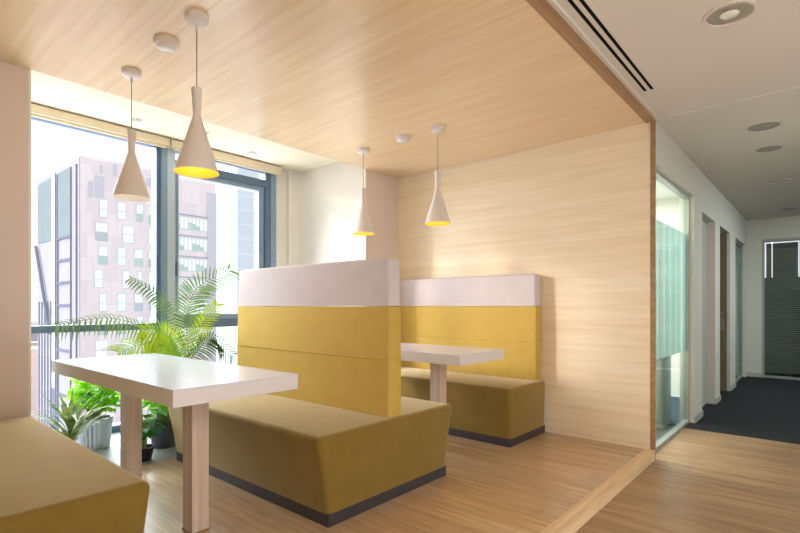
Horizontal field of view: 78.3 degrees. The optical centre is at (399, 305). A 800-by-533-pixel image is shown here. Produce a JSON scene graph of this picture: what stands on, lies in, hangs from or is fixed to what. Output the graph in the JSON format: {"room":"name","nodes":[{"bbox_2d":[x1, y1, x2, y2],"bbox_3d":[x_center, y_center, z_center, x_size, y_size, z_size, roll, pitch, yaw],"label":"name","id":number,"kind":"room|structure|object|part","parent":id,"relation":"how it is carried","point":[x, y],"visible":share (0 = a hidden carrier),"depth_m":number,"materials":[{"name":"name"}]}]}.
{"room":"common room","nodes":[
{"label":"common room","id":0,"kind":"room"},
{"bbox_2d":[0,61,28,419],"bbox_3d":[-3.046,-0.253,3.197,1.310,2.955,0.750,0,0,41],"label":"wall","id":1,"kind":"structure","parent":0,"point":[14,80],"depth_m":3.00,"materials":[{"name":"paint"}]},
{"bbox_2d":[29,70,30,416],"bbox_3d":[-2.759,-0.240,3.453,1.209,2.780,0.012,0,0,41],"label":"wall","id":2,"kind":"structure","parent":0,"point":[29,70],"depth_m":3.06,"materials":[{"name":"white paint"}]},
{"bbox_2d":[31,70,338,172],"bbox_3d":[-1.829,-1.680,4.603,1.310,0.100,3.170,0,0,41],"label":"ceiling","id":3,"kind":"structure","parent":0,"point":[48,91],"depth_m":4.32,"materials":[{"name":"paint"}]},
{"bbox_2d":[132,118,141,121],"bbox_3d":[-2.303,-1.623,4.293,0.090,0.013,0.090,0,0,41],"label":"recessed light","id":4,"kind":"object","parent":3,"relation":"in","point":[133,119],"visible":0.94,"depth_m":4.29,"materials":[{"name":"white plastic"}]},
{"bbox_2d":[276,170,286,266],"bbox_3d":[-1.429,-0.240,5.975,0.120,2.780,0.348,0,0,41],"label":"wall","id":5,"kind":"structure","parent":0,"point":[281,180],"depth_m":5.89,"materials":[{"name":"white paint"}]},
{"bbox_2d":[31,116,275,438],"bbox_3d":[-2.355,-0.230,4.828,0.140,2.760,2.598,0,0,41],"label":"window","id":6,"kind":"structure","parent":5,"relation":"in","point":[164,181],"depth_m":4.84,"materials":[{"name":"metal"}]},
{"bbox_2d":[31,103,169,147],"bbox_3d":[-2.687,-1.575,4.274,0.084,0.100,1.322,0,0,41],"label":"roller blind","id":7,"kind":"object","parent":6,"relation":"attached to","point":[37,111],"visible":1,"depth_m":4.25,"materials":[{"name":"beige fabric"}]},
{"bbox_3d":[-2.228,-0.365,4.899,0.030,0.130,0.015,0,0,41],"label":"sash handle","id":8,"kind":"part","parent":6,"relation":"part of","materials":[{"name":"metal"}]},
{"bbox_3d":[-1.941,-0.618,5.311,0.075,1.505,1.045,0,0,41],"label":"casement sash","id":9,"kind":"part","parent":6,"relation":"part of","materials":[{"name":"blue metal"}]},
{"bbox_2d":[168,139,281,174],"bbox_3d":[-1.823,-1.575,5.272,0.084,0.100,1.282,0,0,41],"label":"roller blind","id":10,"kind":"object","parent":6,"relation":"attached to","point":[176,145],"visible":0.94,"depth_m":5.32,"materials":[{"name":"beige fabric"}]},
{"bbox_2d":[287,171,299,265],"bbox_3d":[-1.303,-0.240,5.991,0.050,2.780,0.158,0,0,41],"label":"wall","id":11,"kind":"structure","parent":0,"point":[293,178],"depth_m":5.96,"materials":[{"name":"white paint"}]},
{"bbox_2d":[300,162,396,264],"bbox_3d":[-0.681,-0.253,5.931,1.310,2.955,0.564,0,0,41],"label":"wall","id":12,"kind":"structure","parent":0,"point":[330,195],"depth_m":5.58,"materials":[{"name":"white paint"}]},
{"bbox_2d":[75,426,643,532],"bbox_3d":[-0.892,1.188,3.662,3.960,0.075,4.172,0,0,41],"label":"floor","id":13,"kind":"structure","parent":0,"point":[524,487],"depth_m":3.00,"materials":[{"name":"brown wood"}]},
{"bbox_2d":[31,388,117,440],"bbox_3d":[-2.219,0.860,3.344,0.597,0.580,0.578,0,0,41],"label":"leaf plant","id":14,"kind":"object","parent":13,"relation":"on","point":[68,415],"visible":0.63,"depth_m":3.35,"materials":[{"name":"plant"}]},
{"bbox_2d":[0,416,149,532],"bbox_3d":[-1.845,0.427,2.199,1.757,1.445,0.704,0,0,41],"label":"bench","id":15,"kind":"object","parent":13,"relation":"on","point":[50,482],"visible":1,"depth_m":1.85,"materials":[{"name":"yellow fabric"}]},
{"bbox_2d":[64,377,119,449],"bbox_3d":[-2.484,0.835,4.029,0.457,0.631,0.449,0,0,41],"label":"potted plant","id":16,"kind":"object","parent":13,"relation":"on","point":[98,436],"visible":0.72,"depth_m":3.92,"materials":[{"name":"plant"}]},
{"bbox_3d":[-2.487,0.739,4.001,0.261,0.386,0.250,0,0,14],"label":"stem","id":17,"kind":"part","parent":16,"relation":"part of","materials":[{"name":"green plant"}]},
{"bbox_3d":[-2.487,1.028,4.003,0.266,0.245,0.266,0,0,41],"label":"pot","id":18,"kind":"part","parent":16,"relation":"part of","materials":[{"name":"white ceramic"}]},
{"bbox_2d":[46,262,238,364],"bbox_3d":[-2.075,0.374,4.026,0.644,1.552,1.489,0,0,41],"label":"potted palm","id":19,"kind":"object","parent":13,"relation":"on","point":[160,343],"visible":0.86,"depth_m":4.20,"materials":[{"name":"plant"}]},
{"bbox_2d":[118,405,166,461],"bbox_3d":[-1.902,0.941,3.680,0.285,0.418,0.343,0,0,18],"label":"pot plant","id":20,"kind":"object","parent":13,"relation":"on","point":[147,432],"visible":0.7,"depth_m":3.66,"materials":[{"name":"green plant"}]},
{"bbox_3d":[-1.909,0.908,3.677,0.115,0.326,0.138,0,0,22],"label":"stem","id":21,"kind":"part","parent":20,"relation":"part of","materials":[{"name":"green plant"}]},
{"bbox_3d":[-1.914,1.100,3.672,0.148,0.100,0.148,0,0,41],"label":"pot","id":22,"kind":"part","parent":20,"relation":"part of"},
{"bbox_2d":[142,400,175,448],"bbox_3d":[-1.937,0.870,4.056,0.505,0.561,0.486,0,0,41],"label":"pot plant","id":23,"kind":"object","parent":13,"relation":"on","point":[164,439],"visible":0.34,"depth_m":3.96,"materials":[{"name":"green plant"}]},
{"bbox_3d":[-1.943,0.795,4.047,0.294,0.354,0.278,0,0,41],"label":"stem","id":24,"kind":"part","parent":23,"relation":"part of","materials":[{"name":"green plant"}]},
{"bbox_3d":[-1.945,1.045,4.049,0.240,0.210,0.240,0,0,41],"label":"pot","id":25,"kind":"part","parent":23,"relation":"part of","materials":[{"name":"ceramic"}]},
{"bbox_2d":[52,353,297,532],"bbox_3d":[-1.383,0.750,2.842,1.720,0.801,0.640,0,0,41],"label":"table","id":26,"kind":"object","parent":13,"relation":"on","point":[190,384],"visible":0.85,"depth_m":2.51,"materials":[{"name":"laminate"}]},
{"bbox_3d":[-1.689,0.785,3.084,0.100,0.721,0.090,0,0,41],"label":"leg","id":27,"kind":"part","parent":26,"relation":"part of","materials":[{"name":"brown wood"}]},
{"bbox_3d":[-1.053,0.785,2.535,0.100,0.721,0.090,0,0,41],"label":"leg","id":28,"kind":"part","parent":26,"relation":"part of","materials":[{"name":"brown wood"}]},
{"bbox_3d":[-1.053,1.147,2.535,0.108,0.006,0.098,0,0,41],"label":"foot plate","id":29,"kind":"part","parent":26,"relation":"part of","materials":[{"name":"brown wood"}]},
{"bbox_2d":[168,257,450,527],"bbox_3d":[-0.686,0.427,3.509,1.757,1.445,1.188,0,0,41],"label":"bench","id":30,"kind":"object","parent":13,"relation":"on","point":[334,448],"visible":0.9,"depth_m":3.08,"materials":[{"name":"yellow fabric"}]},
{"bbox_3d":[-0.686,0.878,3.509,1.757,0.412,1.188,0,0,41],"label":"seat","id":31,"kind":"part","parent":30,"relation":"part of","materials":[{"name":"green fabric"}]},
{"bbox_3d":[-0.671,0.356,3.546,1.695,0.708,0.120,0,0,41],"label":"backrest","id":32,"kind":"part","parent":30,"relation":"part of","materials":[{"name":"yellow fabric"}]},
{"bbox_2d":[401,343,503,447],"bbox_3d":[-0.019,0.750,4.281,1.720,0.801,0.640,0,0,41],"label":"table","id":33,"kind":"object","parent":13,"relation":"on","point":[438,356],"visible":0.3,"depth_m":3.85,"materials":[{"name":"laminate"}]},
{"bbox_3d":[0.310,0.785,3.974,0.100,0.721,0.090,0,0,41],"label":"leg","id":34,"kind":"part","parent":33,"relation":"part of","materials":[{"name":"brown wood"}]},
{"bbox_2d":[400,273,544,447],"bbox_3d":[0.444,0.427,4.792,1.757,1.445,0.694,0,0,41],"label":"bench","id":35,"kind":"object","parent":13,"relation":"on","point":[500,402],"visible":0.68,"depth_m":4.58,"materials":[{"name":"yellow fabric"}]},
{"bbox_3d":[0.620,0.356,5.015,1.695,0.708,0.117,0,0,41],"label":"backrest","id":36,"kind":"part","parent":35,"relation":"part of","materials":[{"name":"yellow fabric"}]},
{"bbox_3d":[0.443,0.878,4.791,1.757,0.412,0.690,0,0,41],"label":"seat","id":37,"kind":"part","parent":35,"relation":"part of","materials":[{"name":"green fabric"}]},
{"bbox_2d":[0,0,799,219],"bbox_3d":[2.359,-1.571,3.645,7.200,0.202,16.600,0,0,41],"label":"ceiling","id":38,"kind":"structure","parent":0,"point":[331,79],"depth_m":3.12,"materials":[{"name":"brown wood"}]},
{"bbox_2d":[112,67,150,201],"bbox_3d":[-1.679,-1.073,3.072,0.214,0.795,0.214,0,0,41],"label":"pendant lamp","id":39,"kind":"object","parent":38,"relation":"hanging from","point":[130,185],"visible":1,"depth_m":3.04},
{"bbox_3d":[-1.679,-0.887,3.072,0.214,0.425,0.214,0,0,41],"label":"lamp shade","id":40,"kind":"part","parent":39,"relation":"part of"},
{"bbox_3d":[-1.679,-1.260,3.072,0.005,0.340,0.005,0,0,18],"label":"cord","id":41,"kind":"part","parent":39,"relation":"part of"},
{"bbox_2d":[153,34,179,52],"bbox_3d":[-1.294,-1.442,2.723,0.134,0.057,0.134,0,0,41],"label":"ceiling detector","id":42,"kind":"object","parent":38,"relation":"attached to","point":[165,43],"visible":1,"depth_m":2.69,"materials":[{"name":"white plastic"}]},
{"bbox_2d":[174,9,218,177],"bbox_3d":[-1.029,-1.073,2.487,0.214,0.795,0.214,0,0,41],"label":"pendant lamp","id":43,"kind":"object","parent":38,"relation":"hanging from","point":[195,159],"visible":1,"depth_m":2.45,"materials":[{"name":"white metal"}]},
{"bbox_3d":[-1.029,-0.887,2.487,0.214,0.425,0.214,0,0,41],"label":"lamp shade","id":44,"kind":"part","parent":43,"relation":"part of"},
{"bbox_3d":[-1.029,-1.260,2.487,0.005,0.340,0.005,0,0,-27],"label":"cord","id":45,"kind":"part","parent":43,"relation":"part of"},
{"bbox_2d":[352,147,374,235],"bbox_3d":[-0.344,-1.073,4.601,0.214,0.795,0.214,0,0,41],"label":"pendant lamp","id":46,"kind":"object","parent":38,"relation":"hanging from","point":[363,225],"visible":1,"depth_m":4.56,"materials":[{"name":"white metal"}]},
{"bbox_3d":[-0.344,-0.887,4.601,0.214,0.425,0.214,0,0,41],"label":"lamp shade","id":47,"kind":"part","parent":46,"relation":"part of","materials":[{"name":"white metal"}]},
{"bbox_3d":[-0.344,-1.260,4.601,0.005,0.340,0.005,0,0,18],"label":"cord","id":48,"kind":"part","parent":46,"relation":"part of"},
{"bbox_2d":[395,134,410,142],"bbox_3d":[0.025,-1.442,4.256,0.134,0.057,0.134,0,0,41],"label":"ceiling detector","id":49,"kind":"object","parent":38,"relation":"attached to","point":[401,138],"visible":1,"depth_m":4.21,"materials":[{"name":"white plastic"}]},
{"bbox_2d":[425,125,450,225],"bbox_3d":[0.310,-1.073,4.035,0.214,0.795,0.214,0,0,41],"label":"pendant lamp","id":50,"kind":"object","parent":38,"relation":"hanging from","point":[437,215],"visible":1,"depth_m":4.00,"materials":[{"name":"white metal"}]},
{"bbox_3d":[0.310,-1.260,4.035,0.005,0.340,0.005,0,0,-27],"label":"cord","id":51,"kind":"part","parent":50,"relation":"part of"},
{"bbox_3d":[0.310,-0.887,4.035,0.214,0.425,0.214,0,0,41],"label":"lamp shade","id":52,"kind":"part","parent":50,"relation":"part of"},
{"bbox_2d":[564,0,656,92],"bbox_3d":[0.161,-1.497,1.593,0.090,0.006,4.820,0,0,41],"label":"ceiling vent","id":53,"kind":"object","parent":38,"relation":"in","point":[588,14],"visible":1,"depth_m":2.78,"materials":[{"name":"metal"}]},
{"bbox_2d":[702,0,757,27],"bbox_3d":[1.689,-1.492,2.519,0.240,0.013,0.240,0,0,41],"label":"recessed light","id":54,"kind":"object","parent":38,"relation":"in","point":[736,11],"visible":1,"depth_m":2.51,"materials":[{"name":"white plastic"}]},
{"bbox_2d":[745,120,782,131],"bbox_3d":[3.013,-1.488,4.071,0.250,0.007,0.250,0,0,41],"label":"recessed light","id":55,"kind":"object","parent":38,"relation":"attached to","point":[766,125],"visible":1,"depth_m":4.06,"materials":[{"name":"white plastic"}]},
{"bbox_2d":[747,122,779,130],"bbox_3d":[3.013,-1.486,4.071,0.225,0.004,0.225,0,0,41],"label":"grille","id":56,"kind":"object","parent":55,"relation":"attached to","point":[761,126],"depth_m":4.06,"materials":[{"name":"grey metal"}]},
{"bbox_2d":[754,144,783,152],"bbox_3d":[3.492,-1.488,4.648,0.230,0.007,0.230,0,0,41],"label":"ceiling speaker","id":57,"kind":"object","parent":38,"relation":"attached to","point":[769,148],"visible":1,"depth_m":4.63,"materials":[{"name":"white plastic"}]},
{"bbox_2d":[756,145,781,151],"bbox_3d":[3.492,-1.486,4.648,0.207,0.004,0.207,0,0,41],"label":"grille","id":58,"kind":"object","parent":57,"relation":"attached to","point":[769,148],"depth_m":4.63,"materials":[{"name":"grey metal"}]},
{"bbox_2d":[768,179,791,183],"bbox_3d":[4.531,-1.484,5.865,0.230,0.013,0.230,0,0,41],"label":"recessed light","id":59,"kind":"object","parent":38,"relation":"in","point":[777,181],"visible":1,"depth_m":5.86,"materials":[{"name":"white plastic"}]},
{"bbox_2d":[779,207,796,210],"bbox_3d":[5.955,-1.488,7.542,0.220,0.007,0.220,0,0,41],"label":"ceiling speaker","id":60,"kind":"object","parent":38,"relation":"attached to","point":[791,208],"visible":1,"depth_m":7.56,"materials":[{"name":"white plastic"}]},
{"bbox_2d":[397,123,649,448],"bbox_3d":[0.885,-0.172,4.916,2.986,2.795,0.050,0,0,41],"label":"wall","id":61,"kind":"structure","parent":0,"point":[574,214],"depth_m":4.33,"materials":[{"name":"brown wood"}]},
{"bbox_2d":[540,449,654,532],"bbox_3d":[0.616,1.185,2.325,0.070,0.081,4.222,0,0,41],"label":"trim","id":62,"kind":"structure","parent":61,"relation":"attached to","point":[572,520],"depth_m":2.99,"materials":[{"name":"brown wood"}]},
{"bbox_2d":[650,121,655,459],"bbox_3d":[2.016,-0.120,3.916,0.034,2.690,0.026,0,0,41],"label":"trim","id":63,"kind":"structure","parent":61,"relation":"attached to","point":[652,124],"depth_m":3.91,"materials":[{"name":"beige wood"}]},
{"bbox_2d":[656,197,679,396],"bbox_3d":[2.858,-0.122,7.405,3.035,2.695,0.060,0,0,41],"label":"wall","id":64,"kind":"structure","parent":0,"point":[667,209],"depth_m":6.64,"materials":[{"name":"white paint"}]},
{"bbox_2d":[575,428,799,532],"bbox_3d":[1.246,1.275,-0.020,4.090,0.100,9.600,0,0,41],"label":"floor","id":65,"kind":"structure","parent":0,"point":[698,481],"depth_m":3.25,"materials":[{"name":"brown wood"}]},
{"bbox_2d":[656,375,736,440],"bbox_3d":[3.518,1.275,8.144,3.065,0.100,8.278,0,0,41],"label":"floor","id":66,"kind":"structure","parent":0,"point":[675,401],"depth_m":5.35,"materials":[{"name":"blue carpet"}]},
{"bbox_2d":[656,355,671,428],"bbox_3d":[2.519,0.865,5.197,0.570,0.720,0.382,0,0,41],"label":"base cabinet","id":67,"kind":"object","parent":66,"relation":"on","point":[663,365],"visible":0.35,"depth_m":4.91,"materials":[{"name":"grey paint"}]},
{"bbox_3d":[2.500,0.870,4.969,0.260,0.650,0.012,0,0,41],"label":"cabinet door","id":68,"kind":"part","parent":67,"relation":"part of","materials":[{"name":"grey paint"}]},
{"bbox_2d":[656,122,746,422],"bbox_3d":[3.995,-0.134,6.300,0.130,2.717,6.143,0,0,41],"label":"wall","id":69,"kind":"structure","parent":0,"point":[696,200],"depth_m":6.03,"materials":[{"name":"paint"}]},
{"bbox_2d":[526,0,655,122],"bbox_3d":[0.629,-1.488,2.336,0.065,0.045,4.257,0,0,41],"label":"trim","id":70,"kind":"structure","parent":69,"relation":"attached to","point":[544,8],"depth_m":2.85,"materials":[{"name":"brown wood"}]},
{"bbox_2d":[547,0,658,120],"bbox_3d":[0.666,-1.506,2.314,0.020,0.048,4.272,0,0,41],"label":"trim","id":71,"kind":"structure","parent":69,"relation":"attached to","point":[555,5],"depth_m":2.88,"materials":[{"name":"paint"}]},
{"bbox_2d":[656,170,689,450],"bbox_3d":[2.509,0.037,4.581,0.050,2.375,1.588,0,0,41],"label":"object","id":72,"kind":"structure","parent":69,"relation":"in","point":[672,245],"depth_m":4.72,"materials":[{"name":"grey metal"}]},
{"bbox_2d":[694,410,702,422],"bbox_3d":[3.225,1.190,5.302,0.012,0.070,0.440,0,0,41],"label":"baseboard","id":73,"kind":"structure","parent":69,"relation":"attached to","point":[697,417],"depth_m":5.25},
{"bbox_2d":[702,220,706,406],"bbox_3d":[3.585,0.087,5.850,0.099,2.275,0.860,0,0,41],"label":"door","id":74,"kind":"structure","parent":69,"relation":"in","point":[704,224],"depth_m":6.07,"materials":[{"name":"metal"}]},
{"bbox_2d":[715,395,720,403],"bbox_3d":[4.053,1.190,6.258,0.012,0.070,0.370,0,0,41],"label":"baseboard","id":75,"kind":"structure","parent":69,"relation":"attached to","point":[718,399],"depth_m":6.24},
{"bbox_2d":[720,233,726,390],"bbox_3d":[4.372,0.087,7.317,0.840,2.275,0.121,0,0,41],"label":"door","id":76,"kind":"structure","parent":69,"relation":"in","point":[723,236],"depth_m":7.08,"materials":[{"name":"metal"}]},
{"bbox_3d":[4.638,0.220,7.085,0.045,0.260,0.015,0,0,41],"label":"lock plate","id":77,"kind":"part","parent":76,"relation":"part of","materials":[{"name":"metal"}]},
{"bbox_2d":[730,382,735,390],"bbox_3d":[4.943,1.190,7.287,0.012,0.070,0.570,0,0,41],"label":"baseboard","id":78,"kind":"structure","parent":69,"relation":"attached to","point":[733,385],"depth_m":7.25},
{"bbox_2d":[735,240,742,381],"bbox_3d":[5.482,0.087,8.037,0.075,2.275,1.270,0,0,41],"label":"window","id":79,"kind":"structure","parent":69,"relation":"in","point":[737,244],"depth_m":8.47,"materials":[{"name":"grey metal"}]},
{"bbox_2d":[735,245,737,374],"bbox_3d":[5.459,0.061,8.057,0.015,2.207,1.170,0,0,41],"label":"slat blind","id":80,"kind":"object","parent":79,"relation":"attached to","point":[736,246],"depth_m":8.33,"materials":[{"name":"grey"}]},
{"bbox_2d":[684,376,799,443],"bbox_3d":[6.659,1.275,6.272,4.135,0.100,7.000,0,0,41],"label":"floor","id":81,"kind":"structure","parent":0,"point":[757,407],"depth_m":5.65,"materials":[{"name":"black carpet"}]},
{"bbox_2d":[792,288,799,376],"bbox_3d":[6.923,0.460,8.133,0.670,1.530,0.040,0,0,41],"label":"window blind","id":82,"kind":"object","parent":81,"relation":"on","point":[794,375],"visible":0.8,"depth_m":8.30,"materials":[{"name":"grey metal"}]},
{"bbox_2d":[747,216,799,372],"bbox_3d":[7.574,-0.134,7.331,4.135,2.717,0.100,0,0,41],"label":"wall","id":83,"kind":"structure","parent":0,"point":[754,227],"depth_m":8.48,"materials":[{"name":"paint"}]},
{"bbox_2d":[747,372,761,376],"bbox_3d":[6.131,1.190,8.506,0.215,0.070,0.012,0,0,41],"label":"baseboard","id":84,"kind":"structure","parent":83,"relation":"attached to","point":[750,374],"depth_m":8.50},
{"bbox_2d":[762,237,799,379],"bbox_3d":[7.639,0.043,7.242,3.720,2.365,0.050,0,0,41],"label":"window","id":85,"kind":"structure","parent":83,"relation":"in","point":[792,238],"depth_m":8.43,"materials":[{"name":"grey metal"}]},
{"bbox_2d":[765,240,799,376],"bbox_3d":[7.721,-0.113,7.436,3.850,2.675,0.150,0,0,41],"label":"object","id":86,"kind":"structure","parent":83,"relation":"in","point":[782,258],"depth_m":8.43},
{"label":"outside","id":87,"kind":"structure","parent":0,"visible":0},
{"bbox_2d":[31,322,735,353],"bbox_3d":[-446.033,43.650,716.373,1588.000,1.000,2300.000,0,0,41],"label":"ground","id":88,"kind":"structure","parent":87,"point":[32,323],"depth_m":1145.85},
{"bbox_2d":[31,346,37,419],"bbox_3d":[-90.300,26.550,115.041,7.264,33.200,10.275,0,0,41],"label":"building","id":89,"kind":"structure","parent":88,"relation":"on","point":[34,350],"depth_m":115.16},
{"bbox_2d":[31,333,37,341],"bbox_3d":[-158.661,27.046,210.765,9.575,32.207,7.816,0,0,41],"label":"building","id":90,"kind":"structure","parent":88,"relation":"on","point":[34,337],"depth_m":208.17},
{"bbox_2d":[31,341,37,346],"bbox_3d":[-126.792,27.775,167.035,7.344,30.749,10.430,0,0,41],"label":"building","id":91,"kind":"structure","parent":88,"relation":"on","point":[35,343],"depth_m":165.97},
{"bbox_2d":[34,154,216,430],"bbox_3d":[-55.281,10.925,99.188,26.000,72.566,25.133,0,0,41],"label":"office building","id":92,"kind":"structure","parent":88,"relation":"on","point":[90,241],"depth_m":87.93,"materials":[{"name":"pink concrete"}]},
{"bbox_3d":[-68.651,-18.208,95.037,9.574,11.700,0.200,0,0,41],"label":"flank glass","id":93,"kind":"part","parent":92,"relation":"part of","materials":[{"name":"blue glass"}]},
{"bbox_2d":[52,174,54,387],"bbox_3d":[-64.118,-4.608,91.049,1.500,39.500,0.300,0,0,41],"label":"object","id":94,"kind":"object","parent":92,"relation":"attached to","point":[53,176],"depth_m":90.76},
{"bbox_3d":[-62.252,9.646,89.436,0.240,67.008,0.300,0,0,41],"label":"flank post","id":95,"kind":"part","parent":92,"relation":"part of","materials":[{"name":"grey metal"}]},
{"bbox_3d":[-59.415,-18.208,87.048,7.415,11.700,0.200,0,0,41],"label":"flank glass","id":96,"kind":"part","parent":92,"relation":"part of","materials":[{"name":"blue glass"}]},
{"bbox_3d":[-56.644,9.646,84.585,0.240,67.008,0.300,0,0,41],"label":"flank post","id":97,"kind":"part","parent":92,"relation":"part of","materials":[{"name":"grey metal"}]},
{"bbox_3d":[-54.393,9.646,82.637,0.240,67.008,0.300,0,0,41],"label":"flank post","id":98,"kind":"part","parent":92,"relation":"part of","materials":[{"name":"grey metal"}]},
{"bbox_3d":[-52.327,-19.732,83.099,0.120,2.698,0.748,0,0,41],"label":"relief panel","id":99,"kind":"part","parent":92,"relation":"part of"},
{"bbox_3d":[-51.518,-5.401,84.004,0.040,1.550,1.177,0,0,41],"label":"pane","id":100,"kind":"part","parent":92,"relation":"part of","materials":[{"name":"white glass"}]},
{"bbox_3d":[-51.518,-3.851,84.004,0.040,1.350,1.177,0,0,41],"label":"pane","id":101,"kind":"part","parent":92,"relation":"part of","materials":[{"name":"white glass"}]},
{"bbox_3d":[-51.433,-20.431,84.133,0.120,3.746,1.381,0,0,41],"label":"relief panel","id":102,"kind":"part","parent":92,"relation":"part of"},
{"bbox_3d":[-51.214,6.717,84.356,0.040,1.550,1.805,0,0,41],"label":"pane","id":103,"kind":"part","parent":92,"relation":"part of","materials":[{"name":"glass"}]},
{"bbox_3d":[-51.214,8.267,84.356,0.040,1.350,1.805,0,0,41],"label":"pane","id":104,"kind":"part","parent":92,"relation":"part of","materials":[{"name":"white glass"}]},
{"bbox_3d":[-51.214,-13.480,84.356,0.040,1.550,1.805,0,0,41],"label":"pane","id":105,"kind":"part","parent":92,"relation":"part of","materials":[{"name":"white glass"}]},
{"bbox_3d":[-51.065,-1.362,84.527,0.040,1.550,1.039,0,0,41],"label":"pane","id":106,"kind":"part","parent":92,"relation":"part of","materials":[{"name":"white glass"}]},
{"bbox_3d":[-51.065,0.188,84.527,0.040,1.350,1.039,0,0,41],"label":"pane","id":107,"kind":"part","parent":92,"relation":"part of","materials":[{"name":"white glass"}]},
{"bbox_3d":[-51.064,-9.441,84.528,0.040,1.550,1.349,0,0,41],"label":"pane","id":108,"kind":"part","parent":92,"relation":"part of","materials":[{"name":"white glass"}]},
{"bbox_3d":[-51.014,2.678,84.586,0.040,1.550,1.196,0,0,41],"label":"pane","id":109,"kind":"part","parent":92,"relation":"part of","materials":[{"name":"white glass"}]},
{"bbox_3d":[-51.014,-17.520,84.586,0.040,1.550,1.196,0,0,41],"label":"pane","id":110,"kind":"part","parent":92,"relation":"part of","materials":[{"name":"white glass"}]},
{"bbox_3d":[-51.014,-15.970,84.586,0.040,1.350,1.196,0,0,41],"label":"pane","id":111,"kind":"part","parent":92,"relation":"part of","materials":[{"name":"white glass"}]},
{"bbox_3d":[-49.846,-23.828,85.968,0.120,2.269,0.641,0,0,41],"label":"relief panel","id":112,"kind":"part","parent":92,"relation":"part of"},
{"bbox_3d":[-49.141,2.678,86.752,0.040,1.550,1.268,0,0,41],"label":"pane","id":113,"kind":"part","parent":92,"relation":"part of","materials":[{"name":"white glass"}]},
{"bbox_3d":[-49.141,-1.362,86.752,0.040,1.550,1.268,0,0,41],"label":"pane","id":114,"kind":"part","parent":92,"relation":"part of","materials":[{"name":"white glass"}]},
{"bbox_3d":[-49.141,0.188,86.752,0.040,1.350,1.268,0,0,41],"label":"pane","id":115,"kind":"part","parent":92,"relation":"part of","materials":[{"name":"white glass"}]},
{"bbox_3d":[-49.141,-9.441,86.752,0.040,1.550,1.268,0,0,41],"label":"pane","id":116,"kind":"part","parent":92,"relation":"part of","materials":[{"name":"white glass"}]},
{"bbox_3d":[-49.141,-7.891,86.752,0.040,1.350,1.268,0,0,41],"label":"pane","id":117,"kind":"part","parent":92,"relation":"part of","materials":[{"name":"white glass"}]},
{"bbox_3d":[-49.141,-17.520,86.752,0.040,1.550,1.268,0,0,41],"label":"pane","id":118,"kind":"part","parent":92,"relation":"part of","materials":[{"name":"white glass"}]},
{"bbox_3d":[-49.141,-15.970,86.752,0.040,1.350,1.268,0,0,41],"label":"pane","id":119,"kind":"part","parent":92,"relation":"part of","materials":[{"name":"white glass"}]},
{"bbox_3d":[-48.658,-5.401,87.310,0.040,1.550,1.122,0,0,41],"label":"pane","id":120,"kind":"part","parent":92,"relation":"part of","materials":[{"name":"white glass"}]},
{"bbox_3d":[-48.658,-3.851,87.310,0.040,1.350,1.122,0,0,41],"label":"pane","id":121,"kind":"part","parent":92,"relation":"part of","materials":[{"name":"glass"}]},
{"bbox_3d":[-48.438,6.717,87.565,0.040,1.550,1.795,0,0,41],"label":"pane","id":122,"kind":"part","parent":92,"relation":"part of","materials":[{"name":"glass"}]},
{"bbox_3d":[-48.438,-13.480,87.565,0.040,1.550,1.795,0,0,41],"label":"pane","id":123,"kind":"part","parent":92,"relation":"part of","materials":[{"name":"white glass"}]},
{"bbox_3d":[-48.438,-11.930,87.565,0.040,1.350,1.795,0,0,41],"label":"pane","id":124,"kind":"part","parent":92,"relation":"part of","materials":[{"name":"white glass"}]},
{"bbox_3d":[-47.281,-1.362,88.902,0.040,1.550,1.342,0,0,41],"label":"pane","id":125,"kind":"part","parent":92,"relation":"part of","materials":[{"name":"white glass"}]},
{"bbox_3d":[-47.281,-9.441,88.902,0.040,1.550,1.342,0,0,41],"label":"pane","id":126,"kind":"part","parent":92,"relation":"part of","materials":[{"name":"white glass"}]},
{"bbox_3d":[-47.170,2.678,89.030,0.040,1.550,1.003,0,0,41],"label":"pane","id":127,"kind":"part","parent":92,"relation":"part of","materials":[{"name":"white glass"}]},
{"bbox_3d":[-47.171,-5.401,89.029,0.040,1.550,0.659,0,0,41],"label":"pane","id":128,"kind":"part","parent":92,"relation":"part of","materials":[{"name":"white glass"}]},
{"bbox_3d":[-47.170,-17.520,89.030,0.040,1.550,1.003,0,0,41],"label":"pane","id":129,"kind":"part","parent":92,"relation":"part of","materials":[{"name":"white glass"}]},
{"bbox_3d":[-46.161,-22.698,90.227,0.120,1.464,0.882,0,0,41],"label":"relief panel","id":130,"kind":"part","parent":92,"relation":"part of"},
{"bbox_3d":[-41.574,8.142,95.454,0.060,2.300,8.524,0,0,41],"label":"pane","id":131,"kind":"part","parent":92,"relation":"part of","materials":[{"name":"white glass"}]},
{"bbox_3d":[-41.574,0.063,95.454,0.060,2.300,8.524,0,0,41],"label":"pane","id":132,"kind":"part","parent":92,"relation":"part of","materials":[{"name":"white glass"}]},
{"bbox_3d":[-41.574,-3.976,95.454,0.060,2.300,8.524,0,0,41],"label":"pane","id":133,"kind":"part","parent":92,"relation":"part of","materials":[{"name":"white glass"}]},
{"bbox_3d":[-41.574,-8.016,95.454,0.060,2.300,8.524,0,0,41],"label":"pane","id":134,"kind":"part","parent":92,"relation":"part of","materials":[{"name":"glass"}]},
{"bbox_3d":[-41.574,-12.055,95.454,0.060,2.300,8.524,0,0,41],"label":"pane","id":135,"kind":"part","parent":92,"relation":"part of","materials":[{"name":"white glass"}]},
{"bbox_3d":[-41.574,-16.095,95.454,0.060,2.300,8.524,0,0,41],"label":"pane","id":136,"kind":"part","parent":92,"relation":"part of","materials":[{"name":"white glass"}]},
{"bbox_2d":[215,162,258,364],"bbox_3d":[-46.310,-0.850,145.022,20.200,88.000,15.984,0,0,41],"label":"tower","id":137,"kind":"structure","parent":88,"relation":"on","point":[235,207],"depth_m":135.09,"materials":[{"name":"white"}]}
]}

